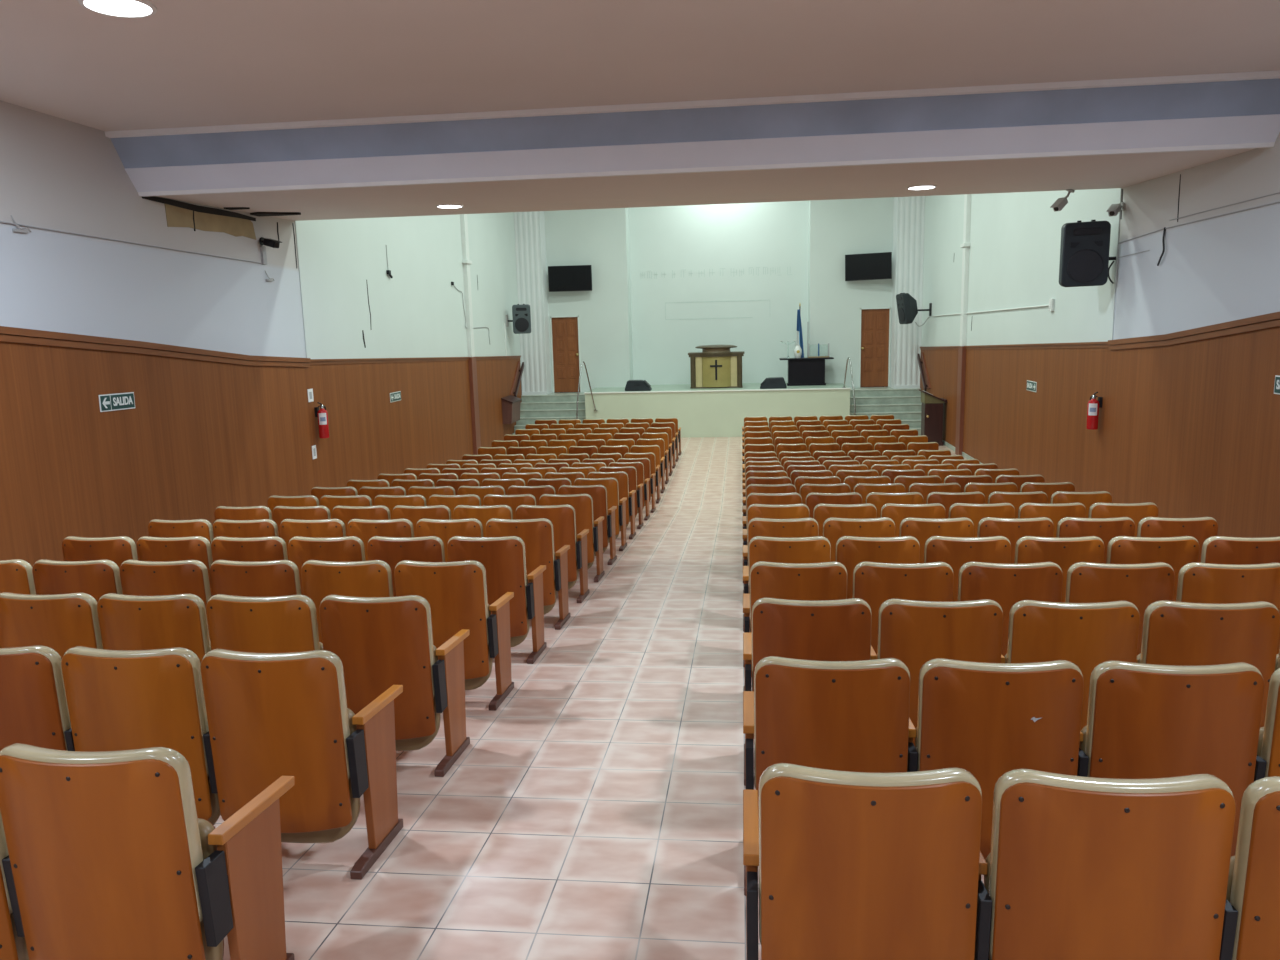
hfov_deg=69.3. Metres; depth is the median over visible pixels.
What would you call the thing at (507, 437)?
chair
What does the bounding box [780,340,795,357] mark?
candelabrum
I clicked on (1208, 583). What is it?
chair
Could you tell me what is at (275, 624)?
chair
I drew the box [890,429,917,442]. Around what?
chair
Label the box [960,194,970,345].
trim
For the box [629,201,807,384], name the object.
wall
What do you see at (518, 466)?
chair
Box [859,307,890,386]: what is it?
door
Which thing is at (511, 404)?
wall box
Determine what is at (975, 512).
chair
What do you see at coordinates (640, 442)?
chair
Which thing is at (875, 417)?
chair
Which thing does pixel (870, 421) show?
chair
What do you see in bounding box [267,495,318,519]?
chair
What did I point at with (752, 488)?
chair
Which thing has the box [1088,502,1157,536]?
chair
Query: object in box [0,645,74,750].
chair
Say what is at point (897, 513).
chair
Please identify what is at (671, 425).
chair
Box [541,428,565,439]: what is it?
chair
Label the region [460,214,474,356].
trim
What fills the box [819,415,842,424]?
chair
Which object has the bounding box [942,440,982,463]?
baseboard
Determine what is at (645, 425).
chair
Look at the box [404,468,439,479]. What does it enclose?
chair
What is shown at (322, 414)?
fire extinguisher
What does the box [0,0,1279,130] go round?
ceiling
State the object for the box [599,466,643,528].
chair
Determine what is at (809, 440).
chair
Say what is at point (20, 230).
wall hook
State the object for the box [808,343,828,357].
holder
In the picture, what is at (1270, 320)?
trim
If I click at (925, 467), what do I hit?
chair
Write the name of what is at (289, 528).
chair
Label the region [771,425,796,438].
chair
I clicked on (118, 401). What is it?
exit sign
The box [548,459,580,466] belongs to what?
chair
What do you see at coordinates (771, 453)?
chair
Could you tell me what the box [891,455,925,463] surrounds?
chair
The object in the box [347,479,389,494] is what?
chair
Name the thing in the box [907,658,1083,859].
chair
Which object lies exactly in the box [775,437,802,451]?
chair
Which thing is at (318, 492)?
chair
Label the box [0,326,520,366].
trim
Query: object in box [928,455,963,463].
chair
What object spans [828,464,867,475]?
chair
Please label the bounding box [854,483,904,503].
chair
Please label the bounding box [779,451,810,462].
chair
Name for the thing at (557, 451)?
chair
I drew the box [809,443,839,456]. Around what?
chair
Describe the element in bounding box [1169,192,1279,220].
cable
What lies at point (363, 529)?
chair
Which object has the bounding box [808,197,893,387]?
wall
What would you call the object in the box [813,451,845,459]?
chair
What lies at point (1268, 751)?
chair
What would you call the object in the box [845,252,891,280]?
television
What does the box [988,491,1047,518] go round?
chair
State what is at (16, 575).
chair
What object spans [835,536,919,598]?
chair
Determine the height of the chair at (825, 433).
0.835 m
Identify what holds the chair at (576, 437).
on the floor at (596, 813)
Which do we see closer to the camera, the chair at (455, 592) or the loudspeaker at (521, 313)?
the chair at (455, 592)
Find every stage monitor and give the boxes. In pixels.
[625,380,651,390]
[760,377,786,388]
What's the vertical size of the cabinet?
1.235 m
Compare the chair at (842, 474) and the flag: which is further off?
the flag
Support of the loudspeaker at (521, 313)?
attached to the wall bracket at (507, 323)
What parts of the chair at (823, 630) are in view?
armrest, leg panel, backrest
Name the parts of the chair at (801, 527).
armrest, backrest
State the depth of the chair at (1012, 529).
6.36 m
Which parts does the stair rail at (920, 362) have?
rail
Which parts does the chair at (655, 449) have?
backrest, leg panel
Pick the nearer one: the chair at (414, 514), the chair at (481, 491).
the chair at (414, 514)
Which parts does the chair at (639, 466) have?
backrest, leg panel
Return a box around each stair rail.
[510,361,523,396]
[917,353,930,390]
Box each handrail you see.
[576,361,596,418]
[842,357,855,414]
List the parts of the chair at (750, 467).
backrest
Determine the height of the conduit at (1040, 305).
0.141 m
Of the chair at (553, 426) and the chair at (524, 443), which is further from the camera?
the chair at (553, 426)
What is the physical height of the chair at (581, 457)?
0.835 m
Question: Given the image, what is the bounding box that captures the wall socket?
[1048,299,1054,310]
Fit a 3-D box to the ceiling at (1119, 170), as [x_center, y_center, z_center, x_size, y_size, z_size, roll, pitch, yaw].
[0.416,-3.274,9.948,10.580,0.385,3.410,0,10,6]
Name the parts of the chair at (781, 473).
backrest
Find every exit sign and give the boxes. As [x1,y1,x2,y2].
[98,392,134,411]
[390,391,400,402]
[1026,380,1036,391]
[1274,375,1279,394]
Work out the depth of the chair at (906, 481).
9.93 m
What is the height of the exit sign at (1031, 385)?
0.156 m
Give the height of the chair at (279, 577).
0.871 m
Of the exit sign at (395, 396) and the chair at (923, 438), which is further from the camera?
the chair at (923, 438)
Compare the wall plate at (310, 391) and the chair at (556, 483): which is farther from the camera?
the wall plate at (310, 391)
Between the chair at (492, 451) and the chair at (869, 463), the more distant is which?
the chair at (492, 451)
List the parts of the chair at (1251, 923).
seat, backrest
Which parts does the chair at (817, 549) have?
armrest, backrest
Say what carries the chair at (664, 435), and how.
on the floor at (596, 813)
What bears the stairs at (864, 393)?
on the floor at (596, 813)
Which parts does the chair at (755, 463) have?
backrest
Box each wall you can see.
[0,100,521,386]
[295,212,520,365]
[544,208,632,392]
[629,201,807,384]
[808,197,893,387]
[921,132,1279,346]
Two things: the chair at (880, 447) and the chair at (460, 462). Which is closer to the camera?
the chair at (460, 462)
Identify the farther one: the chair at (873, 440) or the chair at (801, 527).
the chair at (873, 440)
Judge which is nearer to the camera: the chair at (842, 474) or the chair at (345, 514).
the chair at (345, 514)
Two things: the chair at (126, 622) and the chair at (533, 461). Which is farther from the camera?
the chair at (533, 461)
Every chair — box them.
[0,559,35,594]
[0,592,102,657]
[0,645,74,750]
[0,743,294,959]
[0,811,28,959]
[32,559,122,601]
[61,646,220,825]
[62,536,137,568]
[97,593,210,662]
[119,560,210,637]
[136,536,212,596]
[148,519,213,543]
[201,649,402,879]
[206,594,322,652]
[210,560,300,596]
[211,536,287,561]
[213,519,278,537]
[214,506,271,520]
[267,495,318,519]
[273,506,330,537]
[280,519,345,560]
[288,536,365,594]
[301,560,393,642]
[311,487,357,505]
[319,595,469,776]
[320,495,371,518]
[332,505,390,536]
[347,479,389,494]
[347,519,413,560]
[359,486,405,505]
[367,536,444,596]
[374,495,426,518]
[377,473,416,486]
[391,479,434,494]
[392,505,450,536]
[394,560,513,710]
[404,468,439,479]
[408,486,455,505]
[416,518,482,561]
[418,473,457,486]
[426,464,460,473]
[428,494,480,519]
[436,479,479,494]
[442,468,478,478]
[446,460,477,467]
[447,536,546,663]
[453,505,512,537]
[457,486,504,505]
[460,473,499,485]
[462,454,492,463]
[462,463,495,472]
[478,447,506,459]
[480,459,511,467]
[481,467,517,478]
[482,478,525,494]
[483,494,535,519]
[486,518,569,629]
[491,440,518,454]
[494,454,524,463]
[498,463,532,472]
[502,472,542,485]
[504,434,529,446]
[507,485,555,505]
[508,446,536,459]
[514,459,545,467]
[515,429,539,439]
[516,505,588,602]
[519,467,556,478]
[520,440,547,453]
[525,424,548,433]
[526,454,556,462]
[528,478,571,494]
[531,434,556,446]
[535,419,556,428]
[535,463,568,472]
[538,446,566,458]
[539,494,604,581]
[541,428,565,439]
[544,472,584,485]
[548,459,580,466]
[549,439,575,453]
[550,423,573,433]
[558,485,616,564]
[559,419,580,427]
[559,433,584,445]
[559,453,588,462]
[559,467,596,477]
[567,428,591,439]
[569,446,597,458]
[572,462,605,471]
[574,478,626,550]
[575,423,598,433]
[578,439,605,452]
[582,419,604,427]
[582,458,614,466]
[586,433,611,445]
[587,472,635,538]
[591,453,621,461]
[594,428,618,438]
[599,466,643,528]
[600,423,623,432]
[600,445,628,457]
[606,418,628,427]
[607,439,634,452]
[609,462,649,519]
[614,433,639,444]
[617,458,655,512]
[620,427,644,438]
[624,452,660,503]
[626,422,649,432]
[631,418,653,426]
[631,445,664,492]
[637,438,668,483]
[642,432,672,475]
[647,427,675,467]
[651,422,678,461]
[655,418,681,454]
[742,416,766,454]
[742,421,767,436]
[742,426,769,463]
[742,431,770,472]
[742,437,772,482]
[742,444,774,489]
[742,451,776,472]
[742,457,778,477]
[742,461,780,482]
[742,465,783,496]
[742,470,787,496]
[742,484,795,528]
[742,493,801,582]
[743,476,791,505]
[743,504,808,593]
[743,518,818,631]
[743,536,830,666]
[743,561,846,690]
[743,598,871,785]
[743,656,909,895]
[743,763,981,959]
[769,416,791,427]
[770,420,794,431]
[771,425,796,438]
[773,431,799,446]
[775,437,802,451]
[776,443,806,459]
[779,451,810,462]
[781,456,814,466]
[784,460,819,471]
[787,465,825,477]
[790,470,832,484]
[794,416,817,425]
[794,476,840,493]
[796,420,820,430]
[799,425,824,436]
[800,483,850,504]
[802,430,828,443]
[805,436,833,450]
[806,492,861,517]
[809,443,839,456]
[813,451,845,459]
[813,503,876,535]
[817,456,851,464]
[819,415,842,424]
[823,420,847,429]
[823,460,859,469]
[823,517,894,561]
[827,425,852,435]
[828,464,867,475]
[831,430,858,442]
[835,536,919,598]
[836,436,864,450]
[836,470,878,483]
[841,443,871,455]
[844,476,890,492]
[845,415,868,424]
[847,450,879,459]
[849,419,874,429]
[853,562,953,654]
[854,456,888,464]
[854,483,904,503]
[855,424,880,435]
[860,430,887,442]
[862,460,898,469]
[866,492,922,517]
[867,436,895,450]
[870,414,893,423]
[871,464,910,475]
[871,599,1002,745]
[874,442,904,455]
[876,419,901,429]
[880,503,945,536]
[881,469,924,483]
[882,450,915,459]
[883,424,908,435]
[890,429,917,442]
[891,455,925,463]
[894,475,941,492]
[898,435,927,449]
[899,517,973,562]
[901,459,938,469]
[907,442,938,455]
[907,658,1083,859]
[908,483,960,503]
[913,464,953,475]
[917,449,950,459]
[924,536,1010,601]
[926,492,984,518]
[927,469,971,482]
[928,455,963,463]
[941,459,979,468]
[944,475,992,492]
[948,503,1014,537]
[957,463,997,475]
[957,562,1062,655]
[964,482,1017,503]
[974,468,1019,482]
[974,769,1235,959]
[977,517,1053,563]
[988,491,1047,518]
[995,475,1044,491]
[1001,600,1139,730]
[1014,536,1104,602]
[1018,502,1085,537]
[1020,482,1074,503]
[1050,491,1111,517]
[1056,517,1134,563]
[1065,562,1174,654]
[1077,661,1264,855]
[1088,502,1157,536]
[1106,536,1199,600]
[1136,600,1279,727]
[1137,517,1217,562]
[1176,562,1279,653]
[1201,536,1279,564]
[1219,776,1279,959]
[1254,668,1279,781]
[1275,648,1279,670]
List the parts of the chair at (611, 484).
backrest, leg panel, armrest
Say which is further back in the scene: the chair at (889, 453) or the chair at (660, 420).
the chair at (660, 420)
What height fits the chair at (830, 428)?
0.835 m
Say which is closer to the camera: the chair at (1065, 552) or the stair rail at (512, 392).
the chair at (1065, 552)
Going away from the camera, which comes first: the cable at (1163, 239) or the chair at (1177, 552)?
the chair at (1177, 552)
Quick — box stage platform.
[585,389,849,436]
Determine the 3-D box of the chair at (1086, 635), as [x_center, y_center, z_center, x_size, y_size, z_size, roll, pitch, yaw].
[1.789,0.884,4.041,0.537,0.871,0.542,0,10,6]
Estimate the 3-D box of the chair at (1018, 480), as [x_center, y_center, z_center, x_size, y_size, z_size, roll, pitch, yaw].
[4.086,0.337,10.129,0.575,0.871,0.535,0,10,6]
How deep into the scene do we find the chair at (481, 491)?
9.54 m
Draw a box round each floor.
[214,437,983,959]
[587,382,848,391]
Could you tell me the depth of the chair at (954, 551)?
5.53 m
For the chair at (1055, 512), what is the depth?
7.20 m
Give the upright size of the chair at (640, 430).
0.835 m
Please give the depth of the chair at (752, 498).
8.32 m
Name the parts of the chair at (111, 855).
backrest, seat, armrest, leg panel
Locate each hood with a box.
[1050,197,1065,207]
[1106,203,1120,211]
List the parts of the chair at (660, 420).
backrest, leg panel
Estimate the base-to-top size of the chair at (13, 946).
0.871 m
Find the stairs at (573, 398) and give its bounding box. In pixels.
[514,392,585,434]
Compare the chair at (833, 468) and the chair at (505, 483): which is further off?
the chair at (833, 468)
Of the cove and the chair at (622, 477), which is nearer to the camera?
the cove
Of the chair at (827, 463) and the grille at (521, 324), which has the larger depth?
the grille at (521, 324)
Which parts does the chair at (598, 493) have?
backrest, leg panel, armrest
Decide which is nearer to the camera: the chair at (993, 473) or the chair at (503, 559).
the chair at (503, 559)
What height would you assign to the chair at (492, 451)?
0.835 m
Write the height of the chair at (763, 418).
0.835 m
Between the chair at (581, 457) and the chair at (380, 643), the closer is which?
the chair at (380, 643)
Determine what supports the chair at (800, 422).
on the floor at (596, 813)
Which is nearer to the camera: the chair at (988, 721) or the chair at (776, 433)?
the chair at (988, 721)
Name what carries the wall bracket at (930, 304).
attached to the wall at (1226, 268)
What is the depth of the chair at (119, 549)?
6.15 m
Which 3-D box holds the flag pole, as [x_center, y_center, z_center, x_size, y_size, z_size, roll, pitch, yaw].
[4.389,-3.319,24.218,0.160,1.620,0.160,0,10,6]
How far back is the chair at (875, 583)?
4.69 m
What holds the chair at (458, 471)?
on the floor at (596, 813)
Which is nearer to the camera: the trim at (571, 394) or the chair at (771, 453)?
the chair at (771, 453)
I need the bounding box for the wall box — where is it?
[501,395,521,423]
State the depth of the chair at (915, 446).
15.11 m
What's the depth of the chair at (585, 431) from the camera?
18.43 m
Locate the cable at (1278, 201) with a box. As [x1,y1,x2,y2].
[1118,201,1279,243]
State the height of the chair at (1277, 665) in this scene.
0.871 m
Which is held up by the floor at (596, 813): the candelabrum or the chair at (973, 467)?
the chair at (973, 467)
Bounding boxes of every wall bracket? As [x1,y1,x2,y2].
[506,315,508,326]
[929,303,931,315]
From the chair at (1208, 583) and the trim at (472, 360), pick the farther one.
the trim at (472, 360)
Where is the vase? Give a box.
[794,345,801,357]
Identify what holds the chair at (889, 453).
on the floor at (596, 813)
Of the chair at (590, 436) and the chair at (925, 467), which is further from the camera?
the chair at (590, 436)
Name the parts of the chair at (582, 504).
backrest, seat, leg panel, armrest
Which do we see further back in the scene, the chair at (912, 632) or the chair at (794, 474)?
the chair at (794, 474)
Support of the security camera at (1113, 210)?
attached to the wall at (1226, 268)
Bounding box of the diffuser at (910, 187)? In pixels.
[909,186,933,189]
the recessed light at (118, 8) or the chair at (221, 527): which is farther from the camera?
the chair at (221, 527)
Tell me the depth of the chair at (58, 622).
4.25 m
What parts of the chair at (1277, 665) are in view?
seat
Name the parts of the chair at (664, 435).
backrest, leg panel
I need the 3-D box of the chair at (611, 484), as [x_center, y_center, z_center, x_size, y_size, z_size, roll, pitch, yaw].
[-0.445,0.369,10.628,0.537,0.871,0.541,0,10,6]
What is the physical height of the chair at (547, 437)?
0.835 m
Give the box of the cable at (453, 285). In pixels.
[453,285,489,342]
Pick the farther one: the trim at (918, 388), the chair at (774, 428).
the trim at (918, 388)
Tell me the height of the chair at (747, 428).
0.835 m
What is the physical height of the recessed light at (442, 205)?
0.015 m
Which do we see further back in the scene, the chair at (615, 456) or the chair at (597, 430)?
the chair at (597, 430)
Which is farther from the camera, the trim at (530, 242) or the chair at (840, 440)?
the trim at (530, 242)
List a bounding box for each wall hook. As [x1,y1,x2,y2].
[10,215,31,232]
[265,271,274,281]
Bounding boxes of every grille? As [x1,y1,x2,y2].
[515,318,528,331]
[898,308,904,321]
[1067,249,1103,282]
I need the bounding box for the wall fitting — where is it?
[386,270,392,277]
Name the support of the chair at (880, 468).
on the floor at (596, 813)
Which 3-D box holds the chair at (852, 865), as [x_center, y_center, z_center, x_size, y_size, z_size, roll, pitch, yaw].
[0.535,1.044,2.370,0.537,0.871,0.539,0,10,6]
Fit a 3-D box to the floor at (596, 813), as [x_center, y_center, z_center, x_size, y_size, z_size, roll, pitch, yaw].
[0.621,0.289,11.567,10.780,1.679,29.100,0,10,6]
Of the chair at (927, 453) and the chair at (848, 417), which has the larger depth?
the chair at (848, 417)
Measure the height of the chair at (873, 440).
0.835 m
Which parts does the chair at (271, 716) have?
backrest, seat, leg panel, armrest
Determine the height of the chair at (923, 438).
0.835 m
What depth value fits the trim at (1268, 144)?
8.43 m
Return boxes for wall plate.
[307,389,313,401]
[312,445,316,458]
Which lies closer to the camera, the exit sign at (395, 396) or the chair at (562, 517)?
the chair at (562, 517)
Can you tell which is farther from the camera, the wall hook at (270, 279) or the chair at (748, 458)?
the chair at (748, 458)
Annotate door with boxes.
[550,316,580,392]
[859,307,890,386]
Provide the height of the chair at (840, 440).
0.835 m
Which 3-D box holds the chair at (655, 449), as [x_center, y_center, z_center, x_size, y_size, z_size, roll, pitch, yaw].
[0.139,-0.213,15.919,0.537,0.835,0.559,0,10,6]
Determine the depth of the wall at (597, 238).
24.67 m
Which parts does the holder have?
pane, pane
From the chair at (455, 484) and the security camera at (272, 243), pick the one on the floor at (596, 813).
the chair at (455, 484)
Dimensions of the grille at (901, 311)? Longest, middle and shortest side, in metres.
0.348 x 0.348 x 0.016 m
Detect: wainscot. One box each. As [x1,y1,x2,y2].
[0,341,521,566]
[920,326,1279,537]
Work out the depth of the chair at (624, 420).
20.13 m
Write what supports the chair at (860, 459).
on the floor at (596, 813)
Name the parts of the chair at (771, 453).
backrest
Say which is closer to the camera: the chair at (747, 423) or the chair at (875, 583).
the chair at (875, 583)
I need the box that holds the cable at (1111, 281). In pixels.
[1108,261,1114,283]
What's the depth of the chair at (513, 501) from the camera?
8.58 m
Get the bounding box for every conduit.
[260,246,266,264]
[504,323,506,355]
[934,305,1048,315]
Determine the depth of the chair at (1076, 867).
2.04 m
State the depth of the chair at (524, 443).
16.72 m
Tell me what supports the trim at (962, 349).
attached to the wall at (1226, 268)
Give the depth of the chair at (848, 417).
19.56 m
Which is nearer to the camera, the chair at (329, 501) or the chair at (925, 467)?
the chair at (329, 501)
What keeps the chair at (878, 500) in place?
on the floor at (596, 813)
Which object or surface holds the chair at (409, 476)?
on the floor at (596, 813)
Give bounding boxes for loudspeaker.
[508,304,530,333]
[896,293,929,323]
[1059,220,1115,286]
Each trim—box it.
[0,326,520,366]
[104,70,1279,137]
[138,142,1274,196]
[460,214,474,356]
[468,357,480,454]
[512,394,585,434]
[514,211,551,394]
[584,388,850,393]
[850,388,921,429]
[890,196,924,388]
[920,312,1279,349]
[955,346,965,454]
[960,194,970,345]
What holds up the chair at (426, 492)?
on the floor at (596, 813)
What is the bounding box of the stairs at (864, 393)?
[850,387,921,435]
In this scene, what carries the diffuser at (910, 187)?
attached to the recessed light at (918, 187)
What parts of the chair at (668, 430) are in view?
backrest, leg panel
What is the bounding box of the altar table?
[779,357,833,385]
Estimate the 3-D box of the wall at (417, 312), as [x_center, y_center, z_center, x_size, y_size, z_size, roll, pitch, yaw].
[-3.867,-4.588,18.489,0.022,5.600,12.850,0,10,6]
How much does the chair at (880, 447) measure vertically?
0.835 m
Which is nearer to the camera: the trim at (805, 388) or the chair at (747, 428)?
the chair at (747, 428)
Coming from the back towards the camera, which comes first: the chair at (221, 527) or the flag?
the flag
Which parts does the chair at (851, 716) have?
armrest, leg panel, backrest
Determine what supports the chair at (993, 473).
on the floor at (596, 813)
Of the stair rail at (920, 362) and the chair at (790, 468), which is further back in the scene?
the stair rail at (920, 362)
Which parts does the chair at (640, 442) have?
backrest, leg panel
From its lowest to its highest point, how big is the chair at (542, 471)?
0.871 m
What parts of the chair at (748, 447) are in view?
backrest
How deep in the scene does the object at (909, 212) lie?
23.24 m
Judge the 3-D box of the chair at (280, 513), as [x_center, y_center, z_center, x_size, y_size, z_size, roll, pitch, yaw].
[-2.855,0.613,8.180,0.538,0.871,0.538,0,10,6]
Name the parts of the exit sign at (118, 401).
arrow panel, text panel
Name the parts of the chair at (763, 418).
backrest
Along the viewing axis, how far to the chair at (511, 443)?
16.78 m
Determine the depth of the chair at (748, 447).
15.40 m
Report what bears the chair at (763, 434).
on the floor at (596, 813)
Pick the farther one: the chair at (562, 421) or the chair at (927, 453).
the chair at (562, 421)
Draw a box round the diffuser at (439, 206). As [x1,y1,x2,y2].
[438,205,461,207]
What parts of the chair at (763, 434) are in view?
backrest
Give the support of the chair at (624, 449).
on the floor at (596, 813)
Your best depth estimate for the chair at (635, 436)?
17.42 m
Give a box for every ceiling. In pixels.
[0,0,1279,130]
[125,114,1279,220]
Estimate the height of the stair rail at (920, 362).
0.906 m
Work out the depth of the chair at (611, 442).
16.54 m
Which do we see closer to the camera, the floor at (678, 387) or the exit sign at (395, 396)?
the exit sign at (395, 396)
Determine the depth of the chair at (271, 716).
3.23 m
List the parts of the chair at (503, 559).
backrest, seat, leg panel, armrest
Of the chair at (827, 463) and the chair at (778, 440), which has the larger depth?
the chair at (778, 440)
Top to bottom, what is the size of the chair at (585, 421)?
0.835 m
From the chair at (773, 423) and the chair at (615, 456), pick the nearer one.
the chair at (615, 456)
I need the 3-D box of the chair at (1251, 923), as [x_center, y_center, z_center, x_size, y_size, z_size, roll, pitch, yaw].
[1.592,1.037,2.253,0.537,0.871,0.540,0,10,6]
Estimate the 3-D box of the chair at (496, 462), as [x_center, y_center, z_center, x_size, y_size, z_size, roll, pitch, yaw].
[-2.164,0.077,14.445,0.537,0.870,0.533,0,10,6]
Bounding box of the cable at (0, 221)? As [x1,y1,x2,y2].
[0,221,261,263]
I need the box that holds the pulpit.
[688,345,743,388]
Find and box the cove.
[110,78,1279,167]
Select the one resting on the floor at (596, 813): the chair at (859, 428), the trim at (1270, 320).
the chair at (859, 428)
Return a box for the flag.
[796,304,803,357]
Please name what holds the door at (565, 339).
in the wall at (597, 238)
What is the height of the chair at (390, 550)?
0.871 m
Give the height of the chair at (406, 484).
0.871 m
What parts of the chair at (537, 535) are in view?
backrest, seat, armrest, leg panel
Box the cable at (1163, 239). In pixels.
[1157,227,1165,265]
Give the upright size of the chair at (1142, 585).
0.871 m
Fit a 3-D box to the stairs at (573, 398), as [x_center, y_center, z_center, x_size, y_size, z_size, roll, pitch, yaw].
[-2.227,-1.696,24.362,1.868,1.049,1.970,0,10,6]
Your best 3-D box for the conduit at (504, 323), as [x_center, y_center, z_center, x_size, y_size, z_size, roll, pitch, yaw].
[-3.340,-3.474,22.957,0.038,0.820,0.044,0,10,6]
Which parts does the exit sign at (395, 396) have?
text panel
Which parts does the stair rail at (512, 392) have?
rail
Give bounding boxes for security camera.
[259,237,281,247]
[1050,189,1074,211]
[1106,202,1124,215]
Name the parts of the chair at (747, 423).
backrest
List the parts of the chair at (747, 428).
backrest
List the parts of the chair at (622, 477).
backrest, leg panel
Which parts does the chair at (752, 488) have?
backrest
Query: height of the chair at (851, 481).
0.871 m
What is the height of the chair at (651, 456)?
0.835 m
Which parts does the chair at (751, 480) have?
backrest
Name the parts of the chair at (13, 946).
backrest, seat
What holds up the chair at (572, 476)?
on the floor at (596, 813)
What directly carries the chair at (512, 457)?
on the floor at (596, 813)
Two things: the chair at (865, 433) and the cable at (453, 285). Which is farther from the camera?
the cable at (453, 285)
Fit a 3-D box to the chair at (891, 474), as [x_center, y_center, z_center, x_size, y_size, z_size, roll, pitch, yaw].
[3.108,0.268,11.142,0.538,0.871,0.537,0,10,6]
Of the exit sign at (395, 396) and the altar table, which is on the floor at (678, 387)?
the altar table
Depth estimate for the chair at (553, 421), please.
20.31 m
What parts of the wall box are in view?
lid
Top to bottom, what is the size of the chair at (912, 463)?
0.871 m
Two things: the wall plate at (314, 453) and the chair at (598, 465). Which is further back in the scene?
the chair at (598, 465)
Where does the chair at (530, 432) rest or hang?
on the floor at (596, 813)
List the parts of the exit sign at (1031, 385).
text panel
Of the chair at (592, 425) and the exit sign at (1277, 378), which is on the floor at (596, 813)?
the chair at (592, 425)
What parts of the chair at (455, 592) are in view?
backrest, seat, armrest, leg panel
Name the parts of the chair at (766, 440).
backrest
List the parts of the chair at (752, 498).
armrest, backrest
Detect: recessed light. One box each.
[78,0,156,17]
[436,204,463,207]
[907,185,936,189]
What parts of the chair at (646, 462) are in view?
backrest, leg panel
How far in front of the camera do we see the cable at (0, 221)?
8.70 m
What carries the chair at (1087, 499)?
on the floor at (596, 813)
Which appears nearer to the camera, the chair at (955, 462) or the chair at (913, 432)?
the chair at (955, 462)
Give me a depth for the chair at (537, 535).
6.79 m
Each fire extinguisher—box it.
[314,402,329,437]
[1086,392,1102,429]
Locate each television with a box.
[548,265,591,291]
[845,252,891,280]
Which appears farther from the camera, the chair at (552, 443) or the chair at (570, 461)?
the chair at (552, 443)
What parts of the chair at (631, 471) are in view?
backrest, leg panel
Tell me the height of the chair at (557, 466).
0.871 m
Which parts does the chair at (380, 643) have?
backrest, seat, leg panel, armrest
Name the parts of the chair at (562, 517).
backrest, seat, leg panel, armrest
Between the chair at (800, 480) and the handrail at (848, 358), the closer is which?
the chair at (800, 480)
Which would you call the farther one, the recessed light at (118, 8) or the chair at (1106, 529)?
the chair at (1106, 529)
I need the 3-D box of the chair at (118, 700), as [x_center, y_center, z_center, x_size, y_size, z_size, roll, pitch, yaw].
[-1.762,0.984,3.533,0.537,0.870,0.535,0,10,6]
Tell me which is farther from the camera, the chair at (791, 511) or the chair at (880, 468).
the chair at (880, 468)
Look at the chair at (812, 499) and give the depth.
8.26 m
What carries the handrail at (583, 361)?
on the floor at (596, 813)
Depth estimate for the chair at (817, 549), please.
5.64 m
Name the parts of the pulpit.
panel, cornice, panel, panel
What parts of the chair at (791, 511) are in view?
armrest, backrest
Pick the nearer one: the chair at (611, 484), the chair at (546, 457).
the chair at (611, 484)
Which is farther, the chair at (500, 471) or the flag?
the flag
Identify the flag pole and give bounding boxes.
[807,322,807,356]
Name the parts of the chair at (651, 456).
backrest, leg panel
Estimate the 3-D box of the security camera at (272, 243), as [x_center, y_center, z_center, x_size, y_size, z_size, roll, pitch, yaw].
[-4.520,-2.903,11.320,0.297,0.142,0.119,2,10,21]
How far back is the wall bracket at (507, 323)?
23.11 m
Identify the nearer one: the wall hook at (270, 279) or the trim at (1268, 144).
the trim at (1268, 144)
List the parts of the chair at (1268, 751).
seat, backrest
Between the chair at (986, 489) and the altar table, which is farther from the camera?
the altar table
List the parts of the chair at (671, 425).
backrest, leg panel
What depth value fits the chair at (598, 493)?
9.47 m
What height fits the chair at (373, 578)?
0.870 m
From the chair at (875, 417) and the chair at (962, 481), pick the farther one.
the chair at (875, 417)
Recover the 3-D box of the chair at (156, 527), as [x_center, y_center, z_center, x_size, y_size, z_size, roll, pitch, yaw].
[-3.500,0.693,7.348,0.575,0.870,0.533,0,10,6]
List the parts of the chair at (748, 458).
backrest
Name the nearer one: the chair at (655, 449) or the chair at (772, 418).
the chair at (655, 449)
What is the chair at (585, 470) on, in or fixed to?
on the floor at (596, 813)
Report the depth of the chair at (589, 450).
15.72 m
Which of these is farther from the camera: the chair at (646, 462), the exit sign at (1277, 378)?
the chair at (646, 462)
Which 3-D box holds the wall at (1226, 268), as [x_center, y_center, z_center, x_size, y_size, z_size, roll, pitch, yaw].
[5.782,-2.541,10.359,0.216,7.400,28.800,0,10,6]
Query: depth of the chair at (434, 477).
11.44 m
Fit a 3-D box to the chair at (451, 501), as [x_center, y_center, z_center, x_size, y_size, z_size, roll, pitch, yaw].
[-1.698,0.529,8.959,0.538,0.871,0.536,0,10,6]
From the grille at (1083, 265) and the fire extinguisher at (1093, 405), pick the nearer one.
the grille at (1083, 265)
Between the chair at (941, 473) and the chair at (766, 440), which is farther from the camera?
the chair at (766, 440)
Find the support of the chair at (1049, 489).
on the floor at (596, 813)

